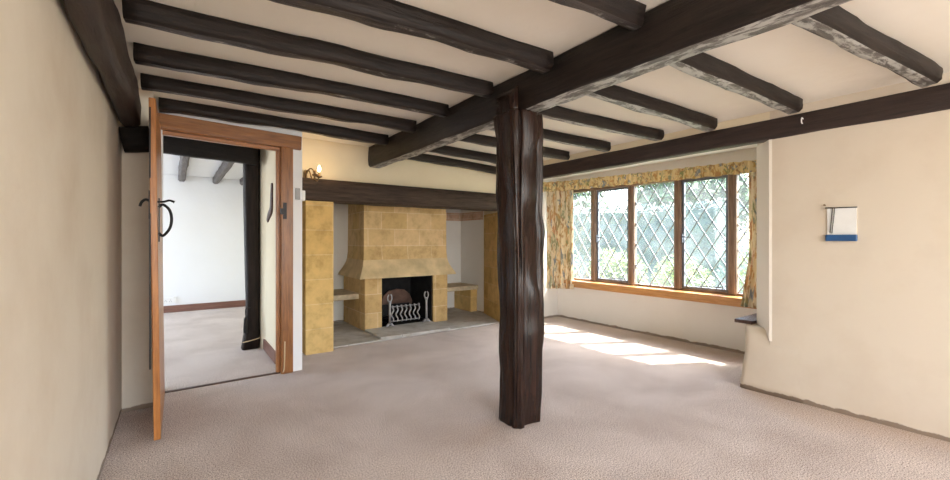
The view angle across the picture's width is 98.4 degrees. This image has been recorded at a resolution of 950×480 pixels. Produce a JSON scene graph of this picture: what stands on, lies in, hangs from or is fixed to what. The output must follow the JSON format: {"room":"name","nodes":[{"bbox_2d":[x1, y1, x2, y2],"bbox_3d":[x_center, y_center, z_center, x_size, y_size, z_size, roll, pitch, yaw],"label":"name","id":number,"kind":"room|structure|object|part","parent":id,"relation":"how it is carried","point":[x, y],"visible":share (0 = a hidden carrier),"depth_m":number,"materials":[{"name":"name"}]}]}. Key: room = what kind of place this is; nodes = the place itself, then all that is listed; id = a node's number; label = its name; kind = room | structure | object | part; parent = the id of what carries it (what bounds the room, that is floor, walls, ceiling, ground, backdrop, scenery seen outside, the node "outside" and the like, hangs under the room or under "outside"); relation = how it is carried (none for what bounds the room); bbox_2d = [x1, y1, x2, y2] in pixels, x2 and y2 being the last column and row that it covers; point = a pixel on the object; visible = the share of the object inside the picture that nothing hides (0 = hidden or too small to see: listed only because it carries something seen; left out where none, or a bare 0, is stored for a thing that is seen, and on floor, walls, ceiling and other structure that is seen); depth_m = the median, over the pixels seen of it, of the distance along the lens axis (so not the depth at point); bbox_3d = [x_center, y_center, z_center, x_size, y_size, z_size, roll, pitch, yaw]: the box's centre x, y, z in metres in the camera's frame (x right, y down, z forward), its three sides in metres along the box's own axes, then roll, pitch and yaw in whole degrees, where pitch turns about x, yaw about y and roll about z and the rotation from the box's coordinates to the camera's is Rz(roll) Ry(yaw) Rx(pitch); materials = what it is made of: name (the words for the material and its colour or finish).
{"room":"traditional dwelling","nodes":[
{"label":"traditional dwelling","id":0,"kind":"room"},
{"bbox_2d":[0,0,121,479],"bbox_3d":[-0.574,0.050,0.135,0.147,2.200,6.790,0,0,-36],"label":"wall","id":1,"kind":"structure","parent":0,"point":[61,144],"depth_m":1.29,"materials":[{"name":"beige paint"}]},
{"bbox_2d":[63,0,140,127],"bbox_3d":[-0.856,-0.820,0.763,0.122,0.215,4.640,0,0,-36],"label":"beam","id":2,"kind":"structure","parent":1,"relation":"attached to","point":[97,24],"depth_m":1.64,"materials":[{"name":"brown wood"}]},
{"bbox_2d":[118,126,148,152],"bbox_3d":[-2.241,-0.664,2.718,0.185,0.179,0.143,0,0,-34],"label":"beam","id":3,"kind":"structure","parent":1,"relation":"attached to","point":[134,140],"depth_m":2.67,"materials":[{"name":"black wood"}]},
{"bbox_2d":[139,97,174,440],"bbox_3d":[-2.053,0.167,2.671,0.166,1.943,0.845,0,0,-36],"label":"door","id":4,"kind":"structure","parent":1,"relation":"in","point":[155,201],"depth_m":2.33,"materials":[{"name":"brown wood"}]},
{"bbox_3d":[-1.865,-0.200,2.318,0.058,0.160,0.042,0,0,-36],"label":"latch lever","id":5,"kind":"part","parent":4,"relation":"part of","materials":[{"name":"black metal"}]},
{"bbox_3d":[-1.843,-0.010,2.326,0.008,1.480,0.040,0,0,-36],"label":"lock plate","id":6,"kind":"part","parent":4,"relation":"part of","materials":[{"name":"brown wood"}]},
{"bbox_3d":[-2.062,0.167,2.665,0.055,1.943,0.843,0,0,-36],"label":"plank panel","id":7,"kind":"part","parent":4,"relation":"part of","materials":[{"name":"brown wood"}]},
{"bbox_3d":[-1.799,-0.115,2.383,0.072,0.250,0.040,0,0,-36],"label":"pull handle","id":8,"kind":"part","parent":4,"relation":"part of","materials":[{"name":"black metal"}]},
{"bbox_2d":[122,88,153,412],"bbox_3d":[-2.359,0.050,2.879,0.165,2.200,0.250,0,0,-36],"label":"wall","id":9,"kind":"structure","parent":0,"point":[137,379],"depth_m":2.77,"materials":[{"name":"beige paint"}]},
{"bbox_2d":[165,372,279,392],"bbox_3d":[-2.018,1.146,3.316,0.810,0.008,0.035,0,0,-36],"label":"trim","id":10,"kind":"structure","parent":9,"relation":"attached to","point":[226,381],"depth_m":3.29,"materials":[{"name":"brown wood"}]},
{"bbox_2d":[163,154,242,179],"bbox_3d":[-4.492,-1.145,4.342,4.400,0.210,4.300,0,0,-36],"label":"ceiling","id":11,"kind":"structure","parent":0,"point":[198,167],"depth_m":5.88,"materials":[{"name":"white paint"}]},
{"bbox_2d":[178,156,189,181],"bbox_3d":[-3.821,-0.984,5.375,0.103,0.108,2.990,0,0,-36],"label":"joist","id":12,"kind":"object","parent":11,"relation":"attached to","point":[184,161],"visible":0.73,"depth_m":5.39,"materials":[{"name":"grey wood"}]},
{"bbox_2d":[163,136,257,165],"bbox_3d":[-2.719,-0.907,3.933,1.126,0.265,0.150,0,0,-36],"label":"lintel","id":13,"kind":"object","parent":11,"relation":"attached to","point":[171,145],"visible":0.44,"depth_m":3.96,"materials":[{"name":"black wood"}]},
{"bbox_2d":[213,161,233,183],"bbox_3d":[-3.446,-0.985,5.646,0.109,0.106,2.990,0,0,-36],"label":"joist","id":14,"kind":"object","parent":11,"relation":"attached to","point":[225,166],"visible":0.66,"depth_m":5.70,"materials":[{"name":"grey wood"}]},
{"bbox_2d":[163,174,244,305],"bbox_3d":[-5.694,-0.050,6.007,4.400,2.400,0.194,0,0,-36],"label":"wall","id":15,"kind":"structure","parent":0,"point":[203,248],"depth_m":6.76,"materials":[{"name":"white paint"}]},
{"bbox_2d":[163,298,172,303],"bbox_3d":[-4.852,0.958,6.485,0.125,0.085,0.014,0,0,-36],"label":"wall socket","id":16,"kind":"object","parent":15,"relation":"attached to","point":[165,300],"visible":0.94,"depth_m":6.48,"materials":[{"name":"white plastic"}]},
{"bbox_2d":[164,300,244,312],"bbox_3d":[-5.616,1.095,5.933,4.040,0.110,0.016,0,0,-36],"label":"baseboard","id":17,"kind":"structure","parent":15,"relation":"attached to","point":[240,303],"depth_m":6.75,"materials":[{"name":"brown wood"}]},
{"bbox_2d":[259,149,275,363],"bbox_3d":[-2.813,0.055,5.437,0.395,2.190,4.110,0,0,-36],"label":"wall","id":18,"kind":"structure","parent":0,"point":[267,230],"depth_m":4.20,"materials":[{"name":"paint"}]},
{"bbox_2d":[158,113,301,373],"bbox_3d":[-1.969,0.106,3.344,1.025,2.087,0.148,0,0,-36],"label":"door frame","id":19,"kind":"structure","parent":18,"relation":"attached to","point":[171,125],"depth_m":3.52,"materials":[{"name":"brown wood"}]},
{"bbox_2d":[267,183,272,221],"bbox_3d":[-2.027,-0.364,4.052,0.032,0.377,0.285,0,0,-36],"label":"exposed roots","id":20,"kind":"object","parent":18,"relation":"attached to","point":[270,211],"visible":0.98,"depth_m":3.95},
{"bbox_2d":[283,342,284,371],"bbox_3d":[-1.645,1.007,3.516,0.044,0.274,0.011,0,0,16],"label":"loose cable","id":21,"kind":"object","parent":18,"relation":"attached to","point":[284,342],"visible":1,"depth_m":3.51,"materials":[{"name":"beige plastic"}]},
{"bbox_2d":[302,138,495,193],"bbox_3d":[-0.837,-0.840,4.934,2.820,0.420,0.260,0,0,-36],"label":"wall","id":22,"kind":"structure","parent":0,"point":[337,161],"depth_m":4.62,"materials":[{"name":"paint"}]},
{"bbox_2d":[156,101,301,370],"bbox_3d":[-2.228,0.050,3.449,1.345,2.200,0.520,0,0,-36],"label":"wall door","id":23,"kind":"structure","parent":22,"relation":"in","point":[297,154],"depth_m":3.60,"materials":[{"name":"white paint"}]},
{"bbox_2d":[295,188,304,200],"bbox_3d":[-1.564,-0.403,3.655,0.091,0.105,0.101,0,0,-36],"label":"light switch","id":24,"kind":"object","parent":23,"relation":"attached to","point":[297,190],"visible":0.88,"depth_m":3.60,"materials":[{"name":"plastic"}]},
{"bbox_3d":[-1.559,-0.405,3.604,0.040,0.100,0.010,0,0,-36],"label":"steel plate","id":25,"kind":"part","parent":24,"relation":"part of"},
{"bbox_2d":[302,190,304,200],"bbox_3d":[-1.546,-0.395,3.677,0.026,0.090,0.087,0,0,-36],"label":"switch plate","id":26,"kind":"object","parent":24,"relation":"attached to","point":[303,192],"depth_m":3.64,"materials":[{"name":"white plastic"}]},
{"bbox_2d":[303,165,321,181],"bbox_3d":[-1.591,-0.607,4.055,0.152,0.272,0.277,0,0,-36],"label":"wall sconce","id":27,"kind":"object","parent":22,"relation":"attached to","point":[305,172],"visible":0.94,"depth_m":4.06,"materials":[{"name":"gold metal"}]},
{"bbox_3d":[-1.631,-0.634,4.027,0.038,0.113,0.238,0,0,-45],"label":"arm","id":28,"kind":"part","parent":27,"relation":"part of","materials":[{"name":"gold metal"}]},
{"bbox_2d":[333,203,483,321],"bbox_3d":[-0.996,0.200,5.769,2.860,1.900,1.280,0,0,-36],"label":"wall","id":29,"kind":"structure","parent":0,"point":[464,239],"depth_m":6.53,"materials":[{"name":"white paint"}]},
{"bbox_2d":[484,211,496,214],"bbox_3d":[0.158,-0.623,6.381,0.473,0.455,1.338,0,0,-36],"label":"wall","id":30,"kind":"structure","parent":0,"point":[485,212],"depth_m":6.31,"materials":[{"name":"paint"}]},
{"bbox_2d":[446,211,482,220],"bbox_3d":[-0.362,-0.385,6.441,0.753,0.130,0.628,0,0,-36],"label":"trim","id":31,"kind":"structure","parent":30,"relation":"attached to","point":[471,215],"depth_m":6.77,"materials":[{"name":"brown wood"}]},
{"bbox_2d":[99,306,949,479],"bbox_3d":[-1.015,1.201,2.567,7.960,0.138,11.250,0,0,-36],"label":"floor","id":32,"kind":"structure","parent":0,"point":[617,404],"depth_m":2.63,"materials":[{"name":"carpet"}]},
{"bbox_2d":[241,149,259,349],"bbox_3d":[-2.392,0.057,4.367,0.170,2.189,0.147,0,0,-36],"label":"post","id":33,"kind":"object","parent":32,"relation":"on","point":[251,173],"visible":0.77,"depth_m":4.32,"materials":[{"name":"black wood"}]},
{"bbox_2d":[243,307,249,332],"bbox_3d":[-2.370,0.830,4.264,0.037,0.271,0.073,0,0,32],"label":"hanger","id":34,"kind":"object","parent":33,"relation":"attached to","point":[245,325],"visible":1,"depth_m":4.24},
{"bbox_2d":[302,200,333,354],"bbox_3d":[-1.669,0.378,4.293,0.277,1.546,0.327,0,0,-36],"label":"stone pier","id":35,"kind":"object","parent":32,"relation":"on","point":[317,216],"visible":0.77,"depth_m":4.15,"materials":[{"name":"beige stone"}]},
{"bbox_2d":[302,177,496,211],"bbox_3d":[-0.762,-0.508,4.916,2.720,0.232,0.261,0,0,-36],"label":"lintel","id":36,"kind":"object","parent":35,"relation":"on","point":[335,191],"visible":0.9,"depth_m":4.66,"materials":[{"name":"brown wood"}]},
{"bbox_2d":[333,289,358,300],"bbox_3d":[-1.889,0.906,5.310,0.550,0.449,0.662,0,0,-36],"label":"stone bench","id":37,"kind":"object","parent":32,"relation":"on","point":[338,294],"visible":0.35,"depth_m":5.15,"materials":[{"name":"beige stone"}]},
{"bbox_2d":[338,204,455,330],"bbox_3d":[-1.095,0.193,5.727,1.386,1.876,0.912,0,0,-36],"label":"fireplace","id":38,"kind":"object","parent":32,"relation":"on","point":[390,248],"depth_m":5.44,"materials":[{"name":"stone"}]},
{"bbox_2d":[382,289,411,318],"bbox_3d":[-1.139,0.913,5.937,0.493,0.414,0.040,0,0,-36],"label":"fireback","id":39,"kind":"object","parent":38,"relation":"in","point":[399,295],"visible":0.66,"depth_m":5.92,"materials":[{"name":"brown metal"}]},
{"bbox_2d":[338,204,455,279],"bbox_3d":[-1.095,-0.134,5.727,1.386,1.223,0.912,0,0,-36],"label":"hood","id":40,"kind":"object","parent":38,"relation":"attached to","point":[385,242],"depth_m":5.39,"materials":[{"name":"stone"}]},
{"bbox_3d":[-1.026,0.990,5.598,0.458,0.267,0.361,0,0,-36],"label":"fire grate","id":41,"kind":"part","parent":38,"relation":"part of","materials":[{"name":"silver metal"}]},
{"bbox_3d":[-0.940,0.974,5.479,0.430,0.203,0.015,0,0,-36],"label":"rail","id":42,"kind":"part","parent":38,"relation":"part of","materials":[{"name":"metal"}]},
{"bbox_2d":[364,321,449,338],"bbox_3d":[-0.830,1.118,5.129,0.941,0.026,0.570,0,0,-36],"label":"hearth slab","id":43,"kind":"object","parent":32,"relation":"on","point":[408,329],"visible":0.99,"depth_m":5.06,"materials":[{"name":"grey stone"}]},
{"bbox_2d":[382,294,393,326],"bbox_3d":[-1.199,0.898,5.393,0.120,0.412,0.421,0,0,-36],"label":"firedog","id":44,"kind":"object","parent":43,"relation":"on","point":[389,302],"visible":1,"depth_m":5.23,"materials":[{"name":"metal"}]},
{"bbox_2d":[420,291,429,321],"bbox_3d":[-0.769,0.898,5.704,0.120,0.412,0.421,0,0,-36],"label":"firedog","id":45,"kind":"object","parent":43,"relation":"on","point":[426,318],"visible":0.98,"depth_m":5.54,"materials":[{"name":"metal"}]},
{"bbox_2d":[447,282,477,311],"bbox_3d":[-0.411,0.923,6.476,0.780,0.416,0.502,0,0,-36],"label":"stone bench","id":46,"kind":"object","parent":32,"relation":"on","point":[465,295],"visible":0.65,"depth_m":6.51,"materials":[{"name":"beige stone"}]},
{"bbox_3d":[-0.411,0.748,6.476,0.780,0.066,0.502,0,0,-36],"label":"seat","id":47,"kind":"part","parent":46,"relation":"part of","materials":[{"name":"stone"}]},
{"bbox_2d":[484,212,499,322],"bbox_3d":[0.345,0.380,6.056,0.510,1.540,0.785,0,0,-36],"label":"stone pier","id":48,"kind":"object","parent":32,"relation":"on","point":[491,289],"visible":0.25,"depth_m":6.03,"materials":[{"name":"beige stone"}]},
{"bbox_2d":[493,86,544,428],"bbox_3d":[0.289,0.104,2.631,0.289,2.092,0.254,0,0,-36],"label":"timber post","id":49,"kind":"object","parent":32,"relation":"on","point":[518,133],"visible":1,"depth_m":2.55,"materials":[{"name":"brown wood"}]},
{"bbox_2d":[368,0,851,167],"bbox_3d":[0.631,-0.909,2.148,0.166,0.236,5.945,0,0,-36],"label":"beam","id":50,"kind":"structure","parent":49,"relation":"on","point":[673,31],"depth_m":1.97,"materials":[{"name":"brown wood"}]},
{"bbox_2d":[114,0,949,165],"bbox_3d":[0.809,-1.067,1.540,4.036,0.227,7.450,0,0,-36],"label":"ceiling","id":51,"kind":"structure","parent":0,"point":[809,66],"depth_m":2.25,"materials":[{"name":"paint"}]},
{"bbox_2d":[158,97,388,145],"bbox_3d":[-1.584,-0.983,3.510,1.780,0.099,0.120,0,0,-36],"label":"joist","id":52,"kind":"object","parent":51,"relation":"attached to","point":[165,105],"visible":1,"depth_m":3.36,"materials":[{"name":"brown wood"}]},
{"bbox_2d":[140,73,415,132],"bbox_3d":[-1.307,-0.982,3.065,1.853,0.097,0.114,0,0,-33],"label":"joist","id":53,"kind":"object","parent":51,"relation":"attached to","point":[148,82],"visible":1,"depth_m":2.92,"materials":[{"name":"brown wood"}]},
{"bbox_2d":[133,42,448,117],"bbox_3d":[-1.009,-0.984,2.652,1.855,0.102,0.107,0,0,-32],"label":"joist","id":54,"kind":"object","parent":51,"relation":"attached to","point":[146,55],"visible":1,"depth_m":2.47,"materials":[{"name":"brown wood"}]},
{"bbox_2d":[122,0,493,97],"bbox_3d":[-0.702,-0.983,2.227,1.858,0.099,0.110,0,0,-31],"label":"joist","id":55,"kind":"object","parent":51,"relation":"attached to","point":[147,13],"visible":1,"depth_m":2.05,"materials":[{"name":"brown wood"}]},
{"bbox_2d":[269,0,553,73],"bbox_3d":[-0.393,-0.979,1.800,1.856,0.103,0.136,0,0,-31],"label":"joist","id":56,"kind":"object","parent":51,"relation":"attached to","point":[388,15],"visible":1,"depth_m":1.86,"materials":[{"name":"brown wood"}]},
{"bbox_2d":[408,154,495,174],"bbox_3d":[-0.340,-0.946,4.999,1.564,0.163,0.111,0,0,-34],"label":"joist","id":57,"kind":"object","parent":51,"relation":"attached to","point":[427,158],"visible":0.66,"depth_m":5.00,"materials":[{"name":"black wood"}]},
{"bbox_2d":[429,146,495,163],"bbox_3d":[-0.035,-0.947,4.575,1.572,0.162,0.108,0,0,-31],"label":"joist","id":58,"kind":"object","parent":51,"relation":"attached to","point":[444,150],"visible":0.38,"depth_m":4.50,"materials":[{"name":"black wood"}]},
{"bbox_2d":[459,134,569,159],"bbox_3d":[0.309,-0.948,4.098,1.580,0.159,0.108,0,0,-28],"label":"joist","id":59,"kind":"object","parent":51,"relation":"attached to","point":[483,140],"visible":0.45,"depth_m":4.00,"materials":[{"name":"black wood"}]},
{"bbox_2d":[489,128,610,152],"bbox_3d":[0.602,-0.949,3.695,1.581,0.158,0.117,0,0,-27],"label":"joist","id":60,"kind":"object","parent":51,"relation":"attached to","point":[548,135],"visible":0.47,"depth_m":3.83,"materials":[{"name":"black wood"}]},
{"bbox_2d":[549,0,645,30],"bbox_3d":[-0.070,-0.982,1.353,1.857,0.098,0.103,0,0,-31],"label":"joist","id":61,"kind":"object","parent":51,"relation":"attached to","point":[628,14],"visible":1,"depth_m":1.72,"materials":[{"name":"brown wood"}]},
{"bbox_2d":[538,106,663,140],"bbox_3d":[0.906,-0.951,3.272,1.589,0.154,0.119,0,0,-26],"label":"joist","id":62,"kind":"object","parent":51,"relation":"attached to","point":[558,113],"visible":0.81,"depth_m":3.29,"materials":[{"name":"brown wood"}]},
{"bbox_2d":[586,85,717,131],"bbox_3d":[1.193,-0.946,2.875,1.574,0.164,0.114,0,0,-29],"label":"joist","id":63,"kind":"object","parent":51,"relation":"attached to","point":[623,97],"visible":0.81,"depth_m":2.87,"materials":[{"name":"brown wood"}]},
{"bbox_2d":[670,52,802,114],"bbox_3d":[1.518,-0.949,2.424,1.572,0.159,0.114,0,0,-30],"label":"joist","id":64,"kind":"object","parent":51,"relation":"attached to","point":[703,66],"visible":0.73,"depth_m":2.40,"materials":[{"name":"wood"}]},
{"bbox_2d":[791,5,942,87],"bbox_3d":[1.853,-0.947,1.960,1.588,0.162,0.114,0,0,-26],"label":"joist","id":65,"kind":"object","parent":51,"relation":"attached to","point":[837,25],"visible":0.84,"depth_m":1.94,"materials":[{"name":"wood"}]},
{"bbox_2d":[542,179,557,318],"bbox_3d":[0.864,0.050,5.970,1.130,2.200,0.130,0,0,-36],"label":"wall","id":66,"kind":"structure","parent":0,"point":[550,296],"depth_m":6.03,"materials":[{"name":"white paint"}]},
{"bbox_2d":[543,144,757,179],"bbox_3d":[1.791,-0.980,4.660,1.160,0.400,3.260,0,0,-36],"label":"ceiling","id":67,"kind":"structure","parent":0,"point":[752,145],"depth_m":4.56,"materials":[{"name":"white paint"}]},
{"bbox_2d":[543,72,949,441],"bbox_3d":[2.991,0.050,2.961,1.204,2.200,7.200,0,0,-36],"label":"wall","id":68,"kind":"structure","parent":0,"point":[867,319],"depth_m":2.61,"materials":[{"name":"beige paint"}]},
{"bbox_2d":[558,147,756,353],"bbox_3d":[2.162,0.050,5.018,0.140,2.200,2.935,0,0,-36],"label":"wall window","id":69,"kind":"structure","parent":68,"relation":"in","point":[699,323],"depth_m":4.79,"materials":[{"name":"white paint"}]},
{"bbox_2d":[547,190,573,288],"bbox_3d":[1.235,-0.020,5.905,0.400,1.460,0.105,0,0,36],"label":"curtain","id":70,"kind":"object","parent":69,"relation":"hanging from","point":[560,246],"visible":0.94,"depth_m":5.93,"materials":[{"name":"fabric"}]},
{"bbox_2d":[543,160,756,191],"bbox_3d":[1.891,-0.735,4.860,0.112,0.207,2.826,0,0,-38],"label":"window valance","id":71,"kind":"object","parent":69,"relation":"hanging from","point":[734,168],"visible":0.94,"depth_m":4.65,"materials":[{"name":"fabric"}]},
{"bbox_2d":[560,172,756,308],"bbox_3d":[2.102,-0.044,4.959,0.245,1.421,2.910,0,0,-36],"label":"window","id":72,"kind":"structure","parent":69,"relation":"attached to","point":[730,296],"depth_m":4.71,"materials":[{"name":"brown wood"}]},
{"bbox_3d":[2.058,0.598,4.965,0.180,0.046,2.840,0,0,-36],"label":"sill","id":73,"kind":"part","parent":72,"relation":"part of","materials":[{"name":"brown wood"}]},
{"bbox_3d":[2.168,0.563,5.010,0.070,0.024,2.905,0,0,-36],"label":"frame","id":74,"kind":"part","parent":72,"relation":"part of","materials":[{"name":"brown wood"}]},
{"bbox_3d":[2.045,0.644,4.967,0.105,0.044,2.820,0,0,-36],"label":"sill moulding","id":75,"kind":"part","parent":72,"relation":"part of","materials":[{"name":"brown wood"}]},
{"bbox_2d":[741,172,756,307],"bbox_3d":[2.659,-0.027,3.835,0.152,1.326,0.280,0,0,-36],"label":"curtain","id":76,"kind":"object","parent":69,"relation":"hanging from","point":[749,297],"visible":0.34,"depth_m":3.90,"materials":[{"name":"fabric"}]},
{"bbox_2d":[543,83,949,178],"bbox_3d":[2.076,-0.817,3.251,0.110,0.153,5.840,0,0,-36],"label":"beam","id":77,"kind":"structure","parent":68,"relation":"attached to","point":[934,98],"depth_m":3.02,"materials":[{"name":"black wood"}]},
{"bbox_2d":[757,139,771,340],"bbox_3d":[2.222,0.000,3.157,0.016,1.500,0.256,0,0,15],"label":"trim reveal","id":78,"kind":"structure","parent":68,"relation":"attached to","point":[764,150],"depth_m":3.13,"materials":[{"name":"paint"}]},
{"bbox_2d":[825,207,857,240],"bbox_3d":[2.413,-0.106,2.706,0.029,0.226,0.162,0,0,-36],"label":"wall holder","id":79,"kind":"object","parent":68,"relation":"attached to","point":[841,221],"visible":1,"depth_m":2.70,"materials":[{"name":"white plastic"}]},
{"bbox_2d":[825,235,857,240],"bbox_3d":[2.414,-0.014,2.704,0.029,0.042,0.158,0,0,-36],"label":"tray","id":80,"kind":"object","parent":79,"relation":"on","point":[827,237],"depth_m":2.69,"materials":[{"name":"blue plastic"}]},
{"bbox_2d":[740,323,802,403],"bbox_3d":[2.676,0.911,3.255,1.052,0.478,0.645,0,0,-36],"label":"wall","id":81,"kind":"structure","parent":0,"point":[768,369],"depth_m":3.05,"materials":[{"name":"beige paint"}]},
{"bbox_2d":[734,313,756,324],"bbox_3d":[2.476,0.656,3.527,0.795,0.028,0.130,0,0,-36],"label":"shelf board","id":82,"kind":"object","parent":81,"relation":"on","point":[751,319],"visible":0.48,"depth_m":3.32,"materials":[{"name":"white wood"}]},
{"label":"outside","id":83,"kind":"structure","parent":0,"visible":0},
{"bbox_3d":[21.939,1.625,25.091,55.050,0.250,75.000,0,0,-36],"label":"lawn","id":84,"kind":"structure","parent":83,"visible":0},
{"bbox_2d":[573,191,608,215],"bbox_3d":[4.196,-1.438,20.358,4.211,5.906,4.502,0,0,-36],"label":"tree","id":85,"kind":"object","parent":84,"relation":"on","point":[583,198],"visible":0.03,"depth_m":19.02,"materials":[{"name":"green plant"}]},
{"bbox_2d":[585,248,648,283],"bbox_3d":[2.969,0.833,8.508,1.225,1.361,1.120,0,0,-11],"label":"shrub","id":86,"kind":"object","parent":84,"relation":"on","point":[623,264],"visible":0.28,"depth_m":8.39,"materials":[{"name":"green plant"}]},
{"bbox_2d":[573,197,748,292],"bbox_3d":[4.512,0.241,13.059,1.508,2.684,7.198,0,0,-36],"label":"hedge","id":87,"kind":"object","parent":84,"relation":"on","point":[697,233],"visible":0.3,"depth_m":11.22,"materials":[{"name":"green plant"}]},
{"bbox_2d":[650,253,715,287],"bbox_3d":[3.864,0.868,7.603,1.102,1.290,1.310,0,0,17],"label":"shrub","id":88,"kind":"object","parent":84,"relation":"on","point":[689,268],"visible":0.31,"depth_m":7.46,"materials":[{"name":"green plant"}]},
{"bbox_2d":[625,173,748,228],"bbox_3d":[8.120,-0.785,15.114,4.684,4.601,4.021,0,0,-8],"label":"tree","id":89,"kind":"object","parent":84,"relation":"on","point":[712,185],"visible":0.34,"depth_m":13.86,"materials":[{"name":"green plant"}]},
{"bbox_2d":[739,241,748,291],"bbox_3d":[4.824,0.742,6.773,1.169,1.541,1.070,0,0,-36],"label":"shrub","id":90,"kind":"object","parent":84,"relation":"on","point":[746,250],"visible":0.02,"depth_m":6.96,"materials":[{"name":"green plant"}]},
{"bbox_2d":[739,247,748,289],"bbox_3d":[10.058,0.850,8.619,0.400,1.300,8.200,0,0,-36],"label":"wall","id":91,"kind":"structure","parent":84,"relation":"on","point":[740,248],"depth_m":11.64,"materials":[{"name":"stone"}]}
]}

